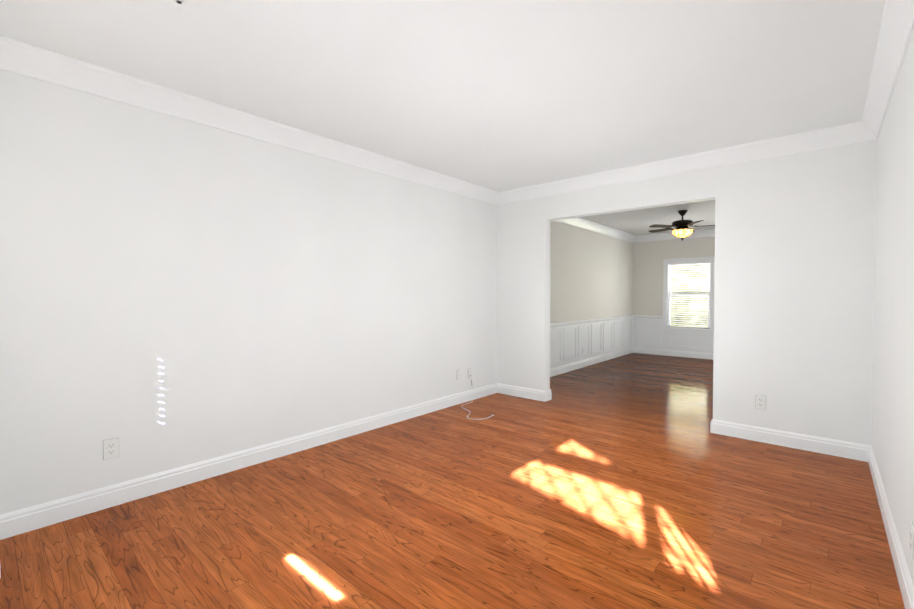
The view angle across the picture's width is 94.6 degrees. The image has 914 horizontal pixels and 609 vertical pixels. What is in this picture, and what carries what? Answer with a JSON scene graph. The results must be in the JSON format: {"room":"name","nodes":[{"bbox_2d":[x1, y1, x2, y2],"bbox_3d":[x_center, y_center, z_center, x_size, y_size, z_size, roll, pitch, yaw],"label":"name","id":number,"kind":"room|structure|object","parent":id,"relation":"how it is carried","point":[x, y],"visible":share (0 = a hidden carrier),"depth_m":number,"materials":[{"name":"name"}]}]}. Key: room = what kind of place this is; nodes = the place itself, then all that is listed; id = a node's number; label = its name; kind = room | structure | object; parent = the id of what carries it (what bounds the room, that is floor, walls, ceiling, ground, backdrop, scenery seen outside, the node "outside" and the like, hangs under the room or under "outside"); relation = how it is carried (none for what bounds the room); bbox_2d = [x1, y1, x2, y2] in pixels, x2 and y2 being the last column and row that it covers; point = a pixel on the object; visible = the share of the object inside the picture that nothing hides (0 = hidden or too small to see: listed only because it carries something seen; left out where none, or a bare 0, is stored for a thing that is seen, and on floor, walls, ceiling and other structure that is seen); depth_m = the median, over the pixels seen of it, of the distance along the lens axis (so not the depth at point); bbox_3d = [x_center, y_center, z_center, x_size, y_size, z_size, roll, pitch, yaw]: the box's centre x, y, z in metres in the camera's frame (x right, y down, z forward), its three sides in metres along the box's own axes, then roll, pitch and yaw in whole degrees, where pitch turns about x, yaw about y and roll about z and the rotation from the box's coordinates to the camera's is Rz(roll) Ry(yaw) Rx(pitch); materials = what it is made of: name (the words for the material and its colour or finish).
{"room":"empty living room","nodes":[
{"label":"empty living room","id":0,"kind":"room"},
{"bbox_2d":[0,69,632,514],"bbox_3d":[0.670,-0.140,5.712,0.120,2.550,9.790,1,2,41],"label":"wall","id":1,"kind":"structure","parent":0,"point":[175,292],"depth_m":2.90,"materials":[{"name":"white paint"}]},
{"bbox_2d":[103,437,118,459],"bbox_3d":[-2.060,0.859,2.514,0.009,0.119,0.076,1,2,41],"label":"electrical outlet","id":2,"kind":"object","parent":1,"relation":"attached to","point":[110,448],"visible":1,"depth_m":2.51,"materials":[{"name":"grey plastic"}]},
{"bbox_2d":[0,383,495,539],"bbox_3d":[-0.951,1.114,3.782,0.016,0.125,4.470,1,2,41],"label":"baseboard","id":3,"kind":"structure","parent":1,"relation":"attached to","point":[21,521],"depth_m":2.85,"materials":[{"name":"white wood"}]},
{"bbox_2d":[0,35,501,204],"bbox_3d":[-0.922,-1.305,3.704,0.095,0.135,4.470,1,2,41],"label":"crown molding","id":4,"kind":"structure","parent":1,"relation":"attached to","point":[18,57],"depth_m":2.79,"materials":[{"name":"white wood"}]},
{"bbox_2d":[457,369,460,379],"bbox_3d":[0.026,0.810,4.894,0.014,0.119,0.076,1,2,41],"label":"outlet","id":5,"kind":"object","parent":1,"relation":"attached to","point":[458,373],"visible":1,"depth_m":4.89,"materials":[{"name":"grey plastic"}]},
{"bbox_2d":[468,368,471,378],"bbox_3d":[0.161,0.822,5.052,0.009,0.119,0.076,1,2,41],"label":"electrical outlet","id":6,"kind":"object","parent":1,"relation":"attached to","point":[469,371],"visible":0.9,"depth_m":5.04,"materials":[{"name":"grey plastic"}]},
{"bbox_2d":[550,347,632,376],"bbox_3d":[2.232,1.036,7.421,0.016,0.125,4.960,1,2,41],"label":"baseboard","id":7,"kind":"structure","parent":1,"relation":"attached to","point":[555,371],"depth_m":7.53,"materials":[{"name":"paint"}]},
{"bbox_2d":[550,315,633,368],"bbox_3d":[2.235,0.624,7.410,0.022,0.699,4.960,1,2,41],"label":"trim","id":8,"kind":"structure","parent":1,"relation":"attached to","point":[592,337],"depth_m":7.56,"materials":[{"name":"paint"}]},
{"bbox_2d":[554,217,636,242],"bbox_3d":[2.262,-1.383,7.343,0.095,0.135,4.960,1,2,41],"label":"crown molding","id":9,"kind":"structure","parent":1,"relation":"attached to","point":[578,222],"depth_m":7.71,"materials":[{"name":"paint"}]},
{"bbox_2d":[0,0,885,234],"bbox_3d":[2.275,-1.412,3.251,5.740,0.100,11.340,1,2,41],"label":"ceiling","id":10,"kind":"structure","parent":0,"point":[500,95],"depth_m":2.40,"materials":[{"name":"paint"}]},
{"bbox_2d":[649,210,714,240],"bbox_3d":[3.473,-1.202,6.479,1.069,0.460,1.031,1,2,41],"label":"fan","id":11,"kind":"object","parent":10,"relation":"hanging from","point":[682,230],"visible":0.98,"depth_m":6.37,"materials":[{"name":"black metal"}]},
{"bbox_2d":[0,353,904,608],"bbox_3d":[2.275,1.237,3.308,5.740,0.100,11.340,1,2,41],"label":"floor","id":12,"kind":"structure","parent":0,"point":[629,481],"depth_m":2.32,"materials":[{"name":"brown wood"}]},
{"bbox_2d":[633,236,714,315],"bbox_3d":[5.204,-0.193,8.169,3.710,2.550,0.120,1,2,41],"label":"wall","id":13,"kind":"structure","parent":0,"point":[649,257],"depth_m":8.96,"materials":[{"name":"beige paint"}]},
{"bbox_2d":[633,347,713,359],"bbox_3d":[5.163,1.020,8.141,3.420,0.125,0.016,1,2,41],"label":"baseboard","id":14,"kind":"structure","parent":13,"relation":"attached to","point":[689,354],"depth_m":8.73,"materials":[{"name":"paint"}]},
{"bbox_2d":[634,315,713,352],"bbox_3d":[5.150,0.608,8.140,3.390,0.699,0.022,1,2,41],"label":"trim","id":15,"kind":"structure","parent":13,"relation":"attached to","point":[648,333],"depth_m":8.88,"materials":[{"name":"paint"}]},
{"bbox_2d":[637,228,714,241],"bbox_3d":[5.138,-1.399,8.059,3.240,0.135,0.095,1,2,41],"label":"crown molding","id":16,"kind":"structure","parent":13,"relation":"attached to","point":[704,232],"depth_m":8.72,"materials":[{"name":"paint"}]},
{"bbox_2d":[661,257,714,335],"bbox_3d":[5.030,-0.163,8.282,1.870,1.545,0.180,1,2,41],"label":"window","id":17,"kind":"structure","parent":13,"relation":"in","point":[666,294],"depth_m":8.58,"materials":[{"name":"paint"}]},
{"bbox_2d":[668,261,710,329],"bbox_3d":[5.025,-0.175,8.276,1.630,1.348,0.045,1,2,41],"label":"dining room window blind slats","id":18,"kind":"object","parent":17,"relation":"attached to","point":[687,264],"visible":0.44,"depth_m":8.55,"materials":[{"name":"white plastic"}]},
{"bbox_2d":[497,140,877,444],"bbox_3d":[1.905,-0.110,4.307,3.590,2.550,0.120,1,2,41],"label":"wall","id":19,"kind":"structure","parent":0,"point":[794,278],"depth_m":3.56,"materials":[{"name":"white paint"}]},
{"bbox_2d":[496,383,547,401],"bbox_3d":[0.800,1.083,5.229,0.686,0.125,0.046,1,2,41],"label":"baseboard","id":20,"kind":"structure","parent":19,"relation":"attached to","point":[528,393],"depth_m":5.19,"materials":[{"name":"white wood"}]},
{"bbox_2d":[500,122,855,203],"bbox_3d":[1.793,-1.316,4.236,3.240,0.135,0.095,1,2,41],"label":"crown molding","id":21,"kind":"structure","parent":19,"relation":"attached to","point":[844,134],"depth_m":3.86,"materials":[{"name":"white wood"}]},
{"bbox_2d":[755,395,765,409],"bbox_3d":[2.609,0.840,3.626,0.076,0.119,0.009,1,2,41],"label":"outlet","id":22,"kind":"object","parent":19,"relation":"attached to","point":[760,401],"visible":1,"depth_m":3.62,"materials":[{"name":"grey plastic"}]},
{"bbox_2d":[710,419,863,460],"bbox_3d":[2.726,1.119,3.545,1.036,0.125,0.046,1,2,41],"label":"baseboard","id":23,"kind":"structure","parent":19,"relation":"attached to","point":[839,448],"depth_m":3.49,"materials":[{"name":"white wood"}]},
{"bbox_2d":[871,32,913,585],"bbox_3d":[4.171,-0.109,4.262,0.120,2.550,7.364,1,2,41],"label":"wall","id":24,"kind":"structure","parent":0,"point":[892,442],"depth_m":2.16,"materials":[{"name":"white paint"}]},
{"bbox_2d":[856,0,913,142],"bbox_3d":[1.619,-1.256,1.482,0.095,0.135,4.470,1,2,41],"label":"crown molding","id":25,"kind":"structure","parent":24,"relation":"attached to","point":[896,31],"depth_m":2.22,"materials":[{"name":"white wood"}]},
{"bbox_2d":[864,444,913,608],"bbox_3d":[2.404,1.145,2.372,0.016,0.125,2.176,1,2,41],"label":"baseboard","id":26,"kind":"structure","parent":24,"relation":"attached to","point":[902,571],"depth_m":2.06,"materials":[{"name":"white wood"}]},
{"bbox_2d":[910,522,913,558],"bbox_3d":[1.790,0.928,1.660,0.009,0.119,0.076,1,2,41],"label":"electrical outlet","id":27,"kind":"object","parent":24,"relation":"attached to","point":[912,539],"visible":1,"depth_m":1.65,"materials":[{"name":"grey plastic"}]},
{"label":"outside","id":28,"kind":"structure","parent":0,"visible":0},
{"bbox_2d":[670,265,708,326],"bbox_3d":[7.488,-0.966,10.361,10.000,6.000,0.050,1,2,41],"label":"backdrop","id":29,"kind":"structure","parent":28,"point":[688,308],"depth_m":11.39,"materials":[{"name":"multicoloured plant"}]}
]}

